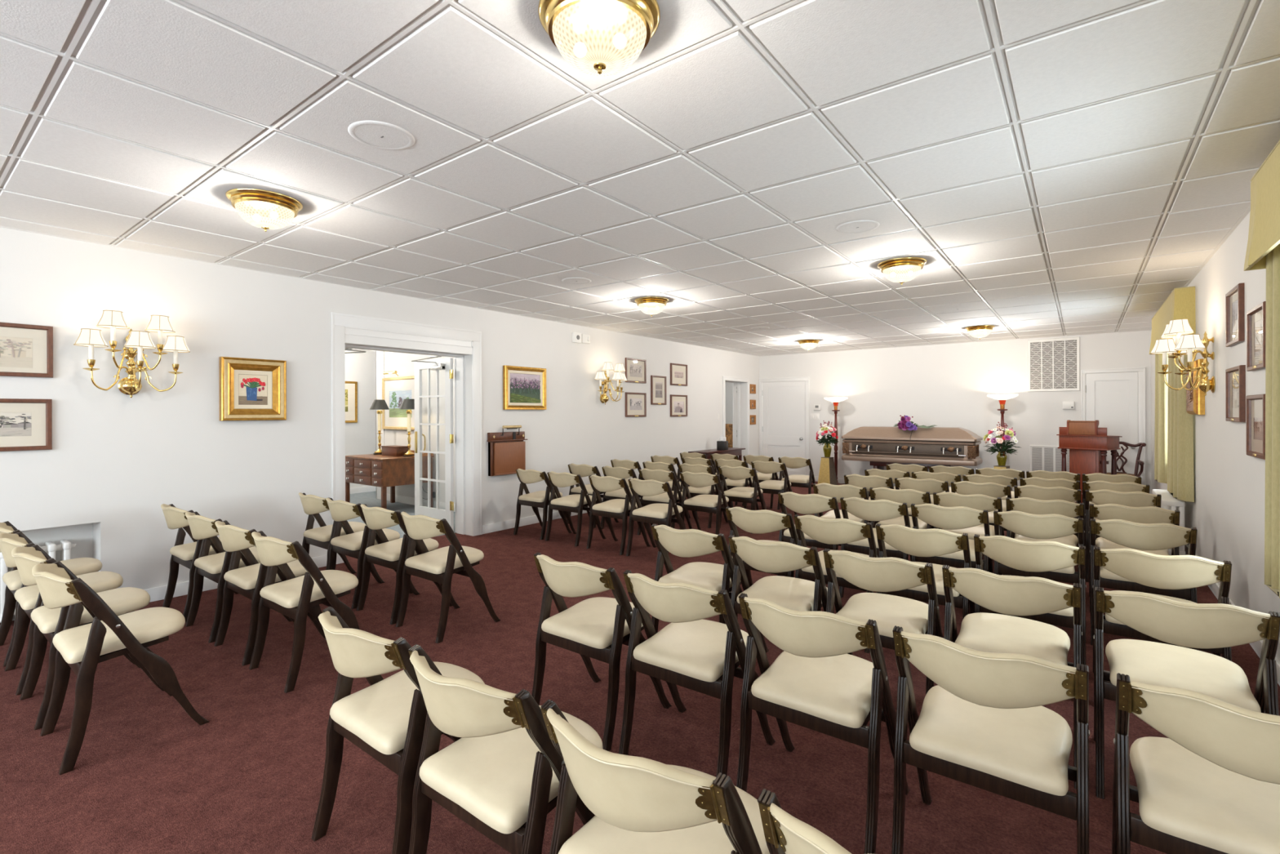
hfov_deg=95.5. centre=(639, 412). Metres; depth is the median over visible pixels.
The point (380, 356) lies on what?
trim
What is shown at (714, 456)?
folding chair
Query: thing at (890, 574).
folding chair
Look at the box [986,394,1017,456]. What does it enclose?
lamp
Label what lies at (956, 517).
folding chair
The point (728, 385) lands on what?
wall
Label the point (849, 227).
grille
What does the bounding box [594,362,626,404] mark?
wall sconce
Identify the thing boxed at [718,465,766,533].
folding chair
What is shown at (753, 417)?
plaque
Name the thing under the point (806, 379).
trim
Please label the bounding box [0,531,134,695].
folding chair
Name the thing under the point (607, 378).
candle
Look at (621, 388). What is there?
candle
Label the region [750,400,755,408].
plaque
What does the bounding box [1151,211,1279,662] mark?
wall
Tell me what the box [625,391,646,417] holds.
framed photograph
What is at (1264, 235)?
valance
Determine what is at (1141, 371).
trim
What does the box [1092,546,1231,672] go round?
folding chair
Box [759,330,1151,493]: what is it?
wall
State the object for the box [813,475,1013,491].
baseboard
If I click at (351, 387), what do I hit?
print
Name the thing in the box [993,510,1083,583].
folding chair
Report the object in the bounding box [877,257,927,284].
ceiling light
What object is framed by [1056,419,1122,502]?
lectern
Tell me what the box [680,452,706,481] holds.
folding chair
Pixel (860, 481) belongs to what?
folding chair
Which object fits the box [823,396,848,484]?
lamp
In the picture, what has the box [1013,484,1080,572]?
folding chair
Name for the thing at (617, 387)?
candle
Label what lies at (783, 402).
door
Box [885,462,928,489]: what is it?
folding chair
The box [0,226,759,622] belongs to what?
wall
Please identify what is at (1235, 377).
framed print
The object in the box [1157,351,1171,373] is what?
candle
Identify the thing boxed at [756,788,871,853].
folding chair
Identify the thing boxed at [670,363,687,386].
framed photograph
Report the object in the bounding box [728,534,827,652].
folding chair
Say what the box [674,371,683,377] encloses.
print
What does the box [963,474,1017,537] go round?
folding chair
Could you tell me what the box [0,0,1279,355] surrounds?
ceiling
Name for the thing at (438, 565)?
folding chair
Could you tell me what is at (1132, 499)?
folding chair
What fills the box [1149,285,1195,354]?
valance
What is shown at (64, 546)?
radiator
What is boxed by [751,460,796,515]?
folding chair
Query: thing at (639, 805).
folding chair
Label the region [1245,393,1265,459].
framed print
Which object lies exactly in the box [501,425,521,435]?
desk lamp
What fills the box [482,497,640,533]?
baseboard
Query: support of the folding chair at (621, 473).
on the floor
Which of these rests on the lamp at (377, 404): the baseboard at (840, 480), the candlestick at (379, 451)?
the candlestick at (379, 451)
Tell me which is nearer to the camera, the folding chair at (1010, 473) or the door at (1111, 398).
the folding chair at (1010, 473)
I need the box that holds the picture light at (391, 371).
[382,370,398,376]
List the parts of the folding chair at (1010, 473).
backrest, seat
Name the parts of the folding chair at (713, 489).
leg, backrest, rail, seat, leg, leg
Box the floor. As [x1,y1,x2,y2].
[0,478,1279,853]
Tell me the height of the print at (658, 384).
0.249 m
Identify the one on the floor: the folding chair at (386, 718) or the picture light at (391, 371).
the folding chair at (386, 718)
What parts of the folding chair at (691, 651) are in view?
leg, leg, backrest, rail, seat, leg, seat rail, leg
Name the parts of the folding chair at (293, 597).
leg, backrest, rail, leg, leg, seat, leg, seat rail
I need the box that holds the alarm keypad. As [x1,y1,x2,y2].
[1062,401,1074,408]
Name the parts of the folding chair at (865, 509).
leg, leg, seat, backrest, rail, leg, leg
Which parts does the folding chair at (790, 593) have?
leg, rail, leg, backrest, seat, leg, leg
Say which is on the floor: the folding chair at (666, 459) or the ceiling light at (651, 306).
the folding chair at (666, 459)
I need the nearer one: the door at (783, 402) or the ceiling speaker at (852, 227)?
the ceiling speaker at (852, 227)
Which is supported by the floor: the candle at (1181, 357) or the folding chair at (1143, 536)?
the folding chair at (1143, 536)
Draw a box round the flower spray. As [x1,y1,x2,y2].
[893,414,934,430]
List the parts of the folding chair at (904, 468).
backrest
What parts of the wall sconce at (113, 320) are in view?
lamp shade, arm, lamp shade, arm, wall plate, arm, lamp shade, arm, arm, lamp shade, lamp shade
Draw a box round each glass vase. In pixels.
[822,448,831,457]
[997,451,1007,466]
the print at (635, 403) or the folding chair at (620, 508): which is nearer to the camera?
the folding chair at (620, 508)
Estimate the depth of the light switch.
11.42 m
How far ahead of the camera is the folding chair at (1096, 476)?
5.69 m
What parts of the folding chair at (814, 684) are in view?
leg, leg, backrest, rail, seat, seat rail, leg, leg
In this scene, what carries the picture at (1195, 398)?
attached to the wall at (1227, 511)
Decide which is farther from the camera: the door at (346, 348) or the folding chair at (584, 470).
the folding chair at (584, 470)
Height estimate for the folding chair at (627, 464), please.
0.748 m
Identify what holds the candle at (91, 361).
on the wall sconce at (113, 320)
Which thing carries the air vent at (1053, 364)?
in the wall at (945, 384)
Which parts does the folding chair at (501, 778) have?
leg, leg, backrest, rail, seat, leg, seat rail, leg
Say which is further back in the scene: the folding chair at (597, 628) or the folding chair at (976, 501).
the folding chair at (976, 501)
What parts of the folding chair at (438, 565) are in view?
leg, backrest, rail, leg, seat, leg, seat rail, leg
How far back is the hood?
8.74 m
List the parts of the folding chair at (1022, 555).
leg, leg, rail, backrest, seat, leg, leg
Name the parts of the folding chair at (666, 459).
backrest, leg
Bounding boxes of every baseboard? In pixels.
[144,555,327,602]
[350,485,376,493]
[386,493,455,511]
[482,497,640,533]
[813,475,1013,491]
[1184,544,1279,685]
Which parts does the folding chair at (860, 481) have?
backrest, leg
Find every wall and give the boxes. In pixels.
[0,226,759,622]
[345,348,375,487]
[383,351,455,504]
[724,382,733,423]
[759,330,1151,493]
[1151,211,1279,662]
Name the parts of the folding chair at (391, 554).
leg, backrest, rail, leg, leg, seat, leg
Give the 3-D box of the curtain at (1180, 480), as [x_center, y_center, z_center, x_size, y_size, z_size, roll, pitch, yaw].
[5.075,0.003,5.474,0.110,1.568,0.878,0,0,37]
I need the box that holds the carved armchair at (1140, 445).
[1106,441,1146,476]
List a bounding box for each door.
[345,347,365,353]
[411,355,453,531]
[762,381,805,478]
[1084,372,1137,474]
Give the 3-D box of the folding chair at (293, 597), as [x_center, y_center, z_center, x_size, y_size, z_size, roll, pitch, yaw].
[-1.776,0.989,3.132,0.461,0.748,0.517,0,0,37]
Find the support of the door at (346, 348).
in the wall at (115, 457)
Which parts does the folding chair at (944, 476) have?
seat, backrest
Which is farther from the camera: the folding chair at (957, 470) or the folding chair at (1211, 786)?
the folding chair at (957, 470)
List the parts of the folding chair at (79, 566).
backrest, leg, leg, leg, leg, seat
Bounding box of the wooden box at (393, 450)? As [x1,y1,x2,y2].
[381,444,408,456]
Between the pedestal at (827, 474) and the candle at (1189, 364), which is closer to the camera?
the candle at (1189, 364)
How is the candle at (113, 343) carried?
on the wall sconce at (113, 320)
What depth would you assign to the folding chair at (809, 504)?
4.39 m
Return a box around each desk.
[345,450,435,509]
[486,431,527,475]
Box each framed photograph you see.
[625,357,646,383]
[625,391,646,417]
[650,375,666,404]
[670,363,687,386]
[670,394,687,416]
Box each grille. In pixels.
[354,124,408,148]
[752,327,767,329]
[840,222,875,232]
[946,307,968,311]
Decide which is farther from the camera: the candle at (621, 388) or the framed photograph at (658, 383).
the framed photograph at (658, 383)
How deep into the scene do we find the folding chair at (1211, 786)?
1.33 m
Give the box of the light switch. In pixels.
[810,413,819,419]
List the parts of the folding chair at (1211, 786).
leg, leg, rail, seat, backrest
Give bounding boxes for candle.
[82,344,99,370]
[104,325,121,351]
[131,346,147,371]
[152,329,168,355]
[168,350,182,374]
[597,378,604,391]
[605,369,610,382]
[616,379,619,391]
[619,380,624,392]
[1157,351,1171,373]
[1168,336,1182,358]
[1171,333,1186,355]
[1174,355,1188,374]
[1182,348,1197,372]
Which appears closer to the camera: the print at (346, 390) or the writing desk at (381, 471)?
the writing desk at (381, 471)
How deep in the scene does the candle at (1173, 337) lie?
4.58 m
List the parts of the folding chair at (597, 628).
leg, leg, backrest, rail, seat, leg, seat rail, leg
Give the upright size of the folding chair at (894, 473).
0.748 m
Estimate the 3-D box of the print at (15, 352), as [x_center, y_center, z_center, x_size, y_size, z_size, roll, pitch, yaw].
[-4.057,-0.381,3.536,0.004,0.190,0.504,0,0,37]
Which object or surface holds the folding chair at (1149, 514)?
on the floor
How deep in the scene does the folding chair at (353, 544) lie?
4.16 m
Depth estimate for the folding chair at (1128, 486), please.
5.08 m
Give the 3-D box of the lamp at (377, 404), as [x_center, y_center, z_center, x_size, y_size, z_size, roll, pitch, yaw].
[-3.857,0.211,8.610,0.270,0.805,0.270,0,0,37]
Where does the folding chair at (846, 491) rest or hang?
on the floor
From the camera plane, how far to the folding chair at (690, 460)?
7.92 m
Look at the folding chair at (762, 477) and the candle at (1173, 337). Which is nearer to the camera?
the candle at (1173, 337)
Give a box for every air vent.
[1027,337,1079,391]
[1030,444,1069,471]
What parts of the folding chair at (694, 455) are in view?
backrest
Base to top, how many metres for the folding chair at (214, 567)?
0.748 m
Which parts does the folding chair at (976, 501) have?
backrest, seat, leg, leg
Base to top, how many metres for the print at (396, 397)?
0.410 m
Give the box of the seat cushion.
[1106,472,1135,476]
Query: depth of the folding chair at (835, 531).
3.39 m
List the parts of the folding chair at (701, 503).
leg, leg, backrest, rail, seat, leg, leg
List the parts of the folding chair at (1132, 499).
leg, leg, backrest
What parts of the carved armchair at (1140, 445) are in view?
crest rail, arm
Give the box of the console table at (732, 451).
[688,447,745,461]
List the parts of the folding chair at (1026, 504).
leg, leg, backrest, seat, leg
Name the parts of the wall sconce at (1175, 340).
lamp shade, lamp shade, lamp shade, lamp shade, arm, arm, lamp shade, arm, arm, arm, wall plate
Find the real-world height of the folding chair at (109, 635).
0.748 m
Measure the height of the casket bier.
0.520 m
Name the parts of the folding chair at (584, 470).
leg, leg, rail, backrest, seat, leg, leg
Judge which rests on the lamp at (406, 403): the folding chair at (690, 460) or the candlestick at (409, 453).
the candlestick at (409, 453)
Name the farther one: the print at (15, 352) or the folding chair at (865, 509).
the folding chair at (865, 509)
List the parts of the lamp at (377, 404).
lamp shade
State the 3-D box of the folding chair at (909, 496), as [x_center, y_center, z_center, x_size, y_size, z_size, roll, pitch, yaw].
[2.200,0.977,4.845,0.461,0.748,0.517,0,0,38]
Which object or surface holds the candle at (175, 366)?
on the wall sconce at (113, 320)
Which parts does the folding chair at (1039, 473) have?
backrest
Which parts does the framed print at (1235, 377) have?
glass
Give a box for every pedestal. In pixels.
[817,456,837,484]
[993,465,1012,491]
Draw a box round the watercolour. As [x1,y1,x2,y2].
[382,375,414,430]
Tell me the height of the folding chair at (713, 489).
0.748 m
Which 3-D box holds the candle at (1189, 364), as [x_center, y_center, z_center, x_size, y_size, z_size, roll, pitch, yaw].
[4.053,-0.396,4.285,0.088,0.190,0.088,0,0,37]
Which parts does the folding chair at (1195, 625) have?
leg, leg, rail, seat, backrest, leg, leg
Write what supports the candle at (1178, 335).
on the wall sconce at (1175, 340)
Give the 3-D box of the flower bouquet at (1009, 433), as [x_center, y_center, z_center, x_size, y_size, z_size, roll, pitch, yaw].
[5.362,0.406,8.616,0.437,0.543,0.452,0,0,-11]
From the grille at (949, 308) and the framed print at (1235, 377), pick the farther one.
the grille at (949, 308)
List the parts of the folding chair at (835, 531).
leg, leg, backrest, rail, seat, leg, leg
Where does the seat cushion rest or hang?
on the carved armchair at (1140, 445)
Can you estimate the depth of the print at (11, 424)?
3.68 m
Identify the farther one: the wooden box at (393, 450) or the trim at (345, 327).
the wooden box at (393, 450)
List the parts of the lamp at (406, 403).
lamp shade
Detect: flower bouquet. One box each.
[815,420,838,448]
[983,422,1019,456]
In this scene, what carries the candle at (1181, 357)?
on the wall sconce at (1175, 340)
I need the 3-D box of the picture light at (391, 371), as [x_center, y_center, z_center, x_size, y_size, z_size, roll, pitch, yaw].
[-3.742,-0.592,8.830,0.340,0.072,0.166,0,0,37]
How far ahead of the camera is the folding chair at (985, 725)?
1.57 m
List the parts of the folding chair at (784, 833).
leg, backrest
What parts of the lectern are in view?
leg, book rest panel, leg, leg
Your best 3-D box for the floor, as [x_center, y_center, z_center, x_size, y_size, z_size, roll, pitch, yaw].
[-0.922,1.391,6.904,11.450,0.060,16.520,0,0,37]
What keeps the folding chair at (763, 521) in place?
on the floor
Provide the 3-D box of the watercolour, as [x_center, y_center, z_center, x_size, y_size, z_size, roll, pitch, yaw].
[-3.648,-0.143,8.836,0.980,0.800,0.036,0,0,37]
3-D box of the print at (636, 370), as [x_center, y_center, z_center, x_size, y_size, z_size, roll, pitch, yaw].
[-0.060,-0.634,8.783,0.004,0.187,0.303,0,0,37]
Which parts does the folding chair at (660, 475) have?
leg, rail, backrest, seat, leg, leg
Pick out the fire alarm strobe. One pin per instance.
(585, 339)
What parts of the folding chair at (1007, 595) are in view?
leg, leg, backrest, seat, leg, leg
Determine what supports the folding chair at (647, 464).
on the floor
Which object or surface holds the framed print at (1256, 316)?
attached to the wall at (1227, 511)
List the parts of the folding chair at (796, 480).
leg, backrest, seat, rail, leg, leg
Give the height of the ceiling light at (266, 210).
0.172 m
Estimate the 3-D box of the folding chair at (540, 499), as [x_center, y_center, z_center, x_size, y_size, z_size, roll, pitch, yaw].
[-1.108,0.987,6.531,0.461,0.748,0.517,0,0,37]
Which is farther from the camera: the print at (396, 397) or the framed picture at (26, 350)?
the print at (396, 397)
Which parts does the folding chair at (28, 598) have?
backrest, leg, leg, leg, rail, seat, leg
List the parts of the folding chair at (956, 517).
leg, leg, backrest, rail, seat, leg, leg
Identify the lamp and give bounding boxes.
[369,400,389,454]
[399,399,414,456]
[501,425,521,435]
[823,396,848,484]
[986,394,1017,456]
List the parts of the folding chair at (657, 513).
leg, leg, backrest, rail, seat, leg, leg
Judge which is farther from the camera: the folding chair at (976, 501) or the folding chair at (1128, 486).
the folding chair at (1128, 486)
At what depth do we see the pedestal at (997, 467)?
8.56 m
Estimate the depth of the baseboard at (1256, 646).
3.29 m
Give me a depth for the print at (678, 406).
9.71 m
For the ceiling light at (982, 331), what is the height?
0.172 m
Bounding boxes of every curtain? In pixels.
[1154,353,1168,483]
[1167,354,1194,502]
[1264,243,1279,598]
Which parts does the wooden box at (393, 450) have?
box lid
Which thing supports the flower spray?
on the casket
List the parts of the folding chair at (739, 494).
leg, leg, backrest, rail, seat, leg, leg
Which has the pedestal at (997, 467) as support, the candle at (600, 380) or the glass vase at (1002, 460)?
the glass vase at (1002, 460)
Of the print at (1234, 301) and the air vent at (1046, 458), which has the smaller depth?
the print at (1234, 301)
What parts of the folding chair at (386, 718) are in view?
leg, leg, backrest, rail, seat, leg, leg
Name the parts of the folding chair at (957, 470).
backrest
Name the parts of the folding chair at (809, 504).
leg, leg, seat, backrest, rail, leg, leg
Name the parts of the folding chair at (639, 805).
leg, leg, backrest, seat, leg, leg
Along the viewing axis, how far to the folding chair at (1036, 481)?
5.33 m
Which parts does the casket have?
handle plate, handle plate, panel, lid, moulding, handle plate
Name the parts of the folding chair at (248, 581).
leg, backrest, rail, leg, leg, seat, leg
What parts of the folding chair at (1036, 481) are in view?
backrest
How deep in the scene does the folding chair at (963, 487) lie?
5.05 m
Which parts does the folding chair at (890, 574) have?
leg, leg, backrest, seat, rail, leg, leg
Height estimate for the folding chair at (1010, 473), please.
0.748 m
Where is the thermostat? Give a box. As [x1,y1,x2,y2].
[813,404,820,410]
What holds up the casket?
on the casket bier
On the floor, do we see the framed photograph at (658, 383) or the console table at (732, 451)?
the console table at (732, 451)
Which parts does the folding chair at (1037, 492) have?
backrest, leg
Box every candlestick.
[373,430,382,453]
[404,431,414,455]
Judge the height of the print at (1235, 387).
0.182 m
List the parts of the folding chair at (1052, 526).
leg, leg, backrest, rail, seat, leg, leg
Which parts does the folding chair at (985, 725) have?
leg, leg, backrest, rail, seat, leg, leg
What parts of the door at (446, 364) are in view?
push plate, pull handle, closer arm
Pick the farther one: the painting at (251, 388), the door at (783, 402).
the door at (783, 402)
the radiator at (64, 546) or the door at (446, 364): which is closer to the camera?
the radiator at (64, 546)
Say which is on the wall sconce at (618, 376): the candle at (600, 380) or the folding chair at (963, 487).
the candle at (600, 380)
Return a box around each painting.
[218,356,286,420]
[502,364,546,409]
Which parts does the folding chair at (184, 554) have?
leg, backrest, rail, leg, seat, leg, leg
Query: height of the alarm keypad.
0.120 m
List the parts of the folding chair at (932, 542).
leg, leg, backrest, rail, seat, leg, leg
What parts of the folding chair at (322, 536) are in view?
leg, backrest, rail, leg, leg, seat, leg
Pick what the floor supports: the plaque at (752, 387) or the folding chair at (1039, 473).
the folding chair at (1039, 473)
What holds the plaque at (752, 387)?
attached to the wall at (115, 457)
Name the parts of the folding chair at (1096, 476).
backrest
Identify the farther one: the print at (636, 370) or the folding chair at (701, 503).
the print at (636, 370)
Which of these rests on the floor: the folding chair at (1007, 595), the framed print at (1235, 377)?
the folding chair at (1007, 595)
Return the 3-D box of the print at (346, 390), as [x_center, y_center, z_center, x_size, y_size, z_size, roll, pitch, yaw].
[-5.070,-0.207,9.652,0.006,0.378,0.438,0,0,37]
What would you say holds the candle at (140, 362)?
on the wall sconce at (113, 320)
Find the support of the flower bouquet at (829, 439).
in the glass vase at (827, 451)
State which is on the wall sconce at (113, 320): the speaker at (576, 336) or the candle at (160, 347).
the candle at (160, 347)
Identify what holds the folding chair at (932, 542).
on the floor
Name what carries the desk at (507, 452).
attached to the wall at (115, 457)
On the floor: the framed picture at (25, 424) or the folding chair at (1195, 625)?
the folding chair at (1195, 625)
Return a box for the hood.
[382,370,397,374]
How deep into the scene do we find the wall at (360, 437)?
10.04 m
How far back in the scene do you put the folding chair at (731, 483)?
7.64 m
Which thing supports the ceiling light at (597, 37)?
attached to the ceiling
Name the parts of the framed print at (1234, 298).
glass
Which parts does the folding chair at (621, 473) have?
leg, rail, backrest, seat, leg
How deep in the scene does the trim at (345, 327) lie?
5.97 m
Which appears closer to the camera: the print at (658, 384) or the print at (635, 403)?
the print at (635, 403)
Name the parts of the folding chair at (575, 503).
leg, leg, backrest, rail, seat, leg, leg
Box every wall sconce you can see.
[73,310,190,397]
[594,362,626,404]
[1150,318,1215,395]
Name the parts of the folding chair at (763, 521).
leg, leg, seat, backrest, rail, leg, leg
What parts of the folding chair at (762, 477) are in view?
backrest, seat, leg, leg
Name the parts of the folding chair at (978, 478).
backrest, seat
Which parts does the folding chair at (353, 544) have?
leg, backrest, rail, leg, leg, seat, leg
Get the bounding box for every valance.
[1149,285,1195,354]
[1244,139,1279,271]
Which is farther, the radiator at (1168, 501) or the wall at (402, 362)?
the wall at (402, 362)
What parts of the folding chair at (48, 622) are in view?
backrest, leg, rail, leg, leg, seat, leg, seat rail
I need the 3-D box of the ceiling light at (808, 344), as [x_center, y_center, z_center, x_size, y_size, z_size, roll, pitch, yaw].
[2.763,-1.095,9.522,0.358,0.172,0.358,0,0,37]
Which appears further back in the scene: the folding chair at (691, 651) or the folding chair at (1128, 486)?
the folding chair at (1128, 486)
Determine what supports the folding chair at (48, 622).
on the floor
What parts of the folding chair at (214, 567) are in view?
leg, backrest, rail, leg, leg, seat, leg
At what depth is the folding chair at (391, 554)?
3.87 m
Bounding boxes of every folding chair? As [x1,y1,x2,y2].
[0,520,102,666]
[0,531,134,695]
[11,544,164,729]
[31,560,208,774]
[160,503,238,622]
[185,511,292,643]
[213,520,326,666]
[248,530,359,693]
[298,492,379,582]
[311,606,484,853]
[325,497,413,608]
[355,503,452,624]
[395,511,500,643]
[408,644,602,853]
[513,468,571,539]
[531,551,671,751]
[540,698,769,853]
[545,471,606,546]
[566,463,618,528]
[586,475,650,555]
[600,465,653,528]
[610,458,641,498]
[618,569,775,777]
[626,478,685,555]
[637,468,692,534]
[642,461,690,517]
[650,455,681,502]
[651,524,742,632]
[677,462,728,528]
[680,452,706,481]
[680,471,728,534]
[682,456,715,486]
[710,453,739,505]
[713,458,759,514]
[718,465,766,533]
[725,506,798,599]
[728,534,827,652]
[736,592,909,853]
[742,454,778,508]
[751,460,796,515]
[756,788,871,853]
[777,456,815,509]
[777,491,841,576]
[793,514,877,653]
[813,482,878,557]
[822,548,943,694]
[839,497,911,597]
[844,474,893,499]
[864,468,910,497]
[869,487,933,528]
[875,523,974,619]
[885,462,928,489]
[891,625,1089,853]
[894,477,949,515]
[911,471,961,503]
[911,503,993,573]
[928,465,974,494]
[933,492,1006,574]
[942,564,1082,788]
[951,480,1013,537]
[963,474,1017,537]
[973,533,1086,665]
[975,467,1025,499]
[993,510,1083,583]
[1005,497,1084,575]
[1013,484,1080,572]
[1019,476,1079,546]
[1026,470,1079,502]
[1081,472,1141,505]
[1082,480,1150,546]
[1084,488,1161,582]
[1088,503,1180,612]
[1089,518,1197,649]
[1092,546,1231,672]
[1093,586,1279,799]
[1111,672,1279,853]
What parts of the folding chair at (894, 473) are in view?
backrest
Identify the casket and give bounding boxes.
[841,426,982,466]
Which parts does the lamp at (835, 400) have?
lamp shade, post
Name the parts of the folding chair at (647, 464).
backrest, seat, leg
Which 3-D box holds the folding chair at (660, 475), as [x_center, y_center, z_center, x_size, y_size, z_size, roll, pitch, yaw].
[0.276,0.983,6.497,0.461,0.748,0.517,0,0,37]
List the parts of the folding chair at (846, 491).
leg, backrest, seat, leg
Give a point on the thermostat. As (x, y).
(816, 407)
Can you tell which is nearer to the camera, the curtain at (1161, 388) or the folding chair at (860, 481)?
the folding chair at (860, 481)
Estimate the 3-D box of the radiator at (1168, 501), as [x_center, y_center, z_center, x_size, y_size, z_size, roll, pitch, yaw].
[5.146,1.070,5.671,0.156,0.545,1.011,0,0,37]
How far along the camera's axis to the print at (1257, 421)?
3.24 m
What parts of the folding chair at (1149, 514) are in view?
leg, leg, seat, backrest, leg, leg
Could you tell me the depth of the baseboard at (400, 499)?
8.67 m
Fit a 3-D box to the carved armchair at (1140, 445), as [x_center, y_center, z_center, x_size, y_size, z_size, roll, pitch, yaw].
[6.747,0.877,8.203,0.580,0.928,0.488,0,0,44]
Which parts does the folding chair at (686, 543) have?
leg, leg, backrest, seat, leg, leg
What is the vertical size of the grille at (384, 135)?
0.003 m
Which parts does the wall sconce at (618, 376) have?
lamp shade, wall plate, lamp shade, arm, arm, lamp shade, lamp shade, lamp shade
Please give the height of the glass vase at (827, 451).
0.250 m
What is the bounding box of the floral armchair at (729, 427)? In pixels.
[725,423,733,447]
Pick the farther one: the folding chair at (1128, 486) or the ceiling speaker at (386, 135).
the folding chair at (1128, 486)
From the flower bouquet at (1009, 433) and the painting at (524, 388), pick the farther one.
the flower bouquet at (1009, 433)
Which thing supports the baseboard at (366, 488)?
attached to the wall at (360, 437)
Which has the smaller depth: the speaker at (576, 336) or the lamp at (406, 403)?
the speaker at (576, 336)
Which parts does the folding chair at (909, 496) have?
leg, leg, backrest, seat, leg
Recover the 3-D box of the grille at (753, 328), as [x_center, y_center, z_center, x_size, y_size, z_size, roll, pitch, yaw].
[1.673,-1.175,8.091,0.214,0.003,0.214,0,0,37]
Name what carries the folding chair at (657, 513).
on the floor
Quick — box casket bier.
[870,461,950,477]
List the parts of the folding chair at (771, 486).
leg, backrest, rail, seat, leg, leg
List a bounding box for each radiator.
[0,539,76,622]
[1152,488,1185,555]
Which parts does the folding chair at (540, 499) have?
leg, leg, backrest, rail, seat, leg, leg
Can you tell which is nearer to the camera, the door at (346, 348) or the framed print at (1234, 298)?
the framed print at (1234, 298)
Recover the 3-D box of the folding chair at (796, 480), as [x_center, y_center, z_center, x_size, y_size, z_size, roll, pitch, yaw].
[2.225,0.977,8.149,0.461,0.748,0.517,0,0,37]
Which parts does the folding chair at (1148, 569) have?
leg, leg, seat, backrest, rail, leg, leg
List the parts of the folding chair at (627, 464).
backrest, seat, leg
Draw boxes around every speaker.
[347,120,414,150]
[561,277,591,284]
[572,332,581,343]
[835,220,879,233]
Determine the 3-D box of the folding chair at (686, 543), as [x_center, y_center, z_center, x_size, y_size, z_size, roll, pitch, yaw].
[0.351,0.983,3.284,0.462,0.748,0.517,0,0,37]
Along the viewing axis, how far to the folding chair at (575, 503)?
6.07 m
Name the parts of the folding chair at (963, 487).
backrest, seat, leg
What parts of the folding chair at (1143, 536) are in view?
leg, leg, seat, backrest, rail, leg, leg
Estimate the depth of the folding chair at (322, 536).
4.49 m
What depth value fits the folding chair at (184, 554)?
3.90 m
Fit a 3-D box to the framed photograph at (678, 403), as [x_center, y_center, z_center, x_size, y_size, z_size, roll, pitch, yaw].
[0.652,-0.118,9.705,0.028,0.359,0.489,0,0,37]
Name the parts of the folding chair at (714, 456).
leg, backrest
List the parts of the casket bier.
frame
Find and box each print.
[0,336,32,368]
[0,412,31,436]
[345,381,357,422]
[345,389,347,411]
[389,390,411,417]
[630,364,642,377]
[630,398,641,409]
[655,382,662,397]
[673,400,684,412]
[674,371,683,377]
[1225,282,1244,346]
[1225,364,1245,422]
[1231,378,1239,408]
[1232,299,1237,333]
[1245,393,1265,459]
[1246,301,1266,371]
[1253,417,1262,439]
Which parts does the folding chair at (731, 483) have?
leg, rail, backrest, seat, leg, leg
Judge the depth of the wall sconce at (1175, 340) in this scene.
4.38 m
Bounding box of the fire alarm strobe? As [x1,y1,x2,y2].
[581,333,590,343]
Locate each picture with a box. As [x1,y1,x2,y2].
[0,322,53,377]
[0,398,52,451]
[1186,358,1204,414]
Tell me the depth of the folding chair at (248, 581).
3.27 m
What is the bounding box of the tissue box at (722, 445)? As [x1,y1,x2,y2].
[716,435,728,450]
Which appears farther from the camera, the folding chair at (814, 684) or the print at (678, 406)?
the print at (678, 406)
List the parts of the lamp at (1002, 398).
post, lamp shade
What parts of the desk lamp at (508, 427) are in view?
lamp shade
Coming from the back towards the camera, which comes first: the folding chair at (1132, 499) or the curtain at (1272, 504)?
the folding chair at (1132, 499)
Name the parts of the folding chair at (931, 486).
backrest, seat, leg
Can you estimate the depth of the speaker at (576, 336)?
7.69 m
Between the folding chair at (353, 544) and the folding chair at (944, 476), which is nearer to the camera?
the folding chair at (353, 544)
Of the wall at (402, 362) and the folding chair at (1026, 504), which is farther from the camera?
the wall at (402, 362)
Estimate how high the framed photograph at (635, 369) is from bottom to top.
0.361 m
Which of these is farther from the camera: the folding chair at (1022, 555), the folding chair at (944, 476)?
the folding chair at (944, 476)
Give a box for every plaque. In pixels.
[749,383,755,393]
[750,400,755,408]
[750,414,755,424]
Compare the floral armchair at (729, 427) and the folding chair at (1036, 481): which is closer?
the folding chair at (1036, 481)
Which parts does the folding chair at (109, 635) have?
backrest, leg, rail, leg, leg, seat, seat rail, leg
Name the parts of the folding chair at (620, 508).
leg, leg, backrest, rail, seat, leg, leg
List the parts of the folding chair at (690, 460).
backrest, leg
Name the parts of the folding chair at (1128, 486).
leg, leg, backrest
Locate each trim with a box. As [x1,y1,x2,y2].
[330,311,482,564]
[375,350,384,499]
[722,376,749,467]
[759,376,809,475]
[1080,367,1146,484]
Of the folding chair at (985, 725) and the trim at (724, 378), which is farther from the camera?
the trim at (724, 378)
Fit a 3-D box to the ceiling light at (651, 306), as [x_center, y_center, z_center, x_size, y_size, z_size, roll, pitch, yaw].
[0.121,-1.087,6.055,0.358,0.172,0.358,0,0,37]
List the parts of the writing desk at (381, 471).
leg, drawer, drawer, drawer, drawer, drawer, drawer, drawer, drawer, drawer, leg, leg, leg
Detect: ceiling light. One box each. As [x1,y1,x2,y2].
[225,187,302,231]
[537,0,660,75]
[634,297,668,316]
[797,339,820,351]
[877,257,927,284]
[964,324,995,339]
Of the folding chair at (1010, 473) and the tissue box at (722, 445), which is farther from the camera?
the tissue box at (722, 445)

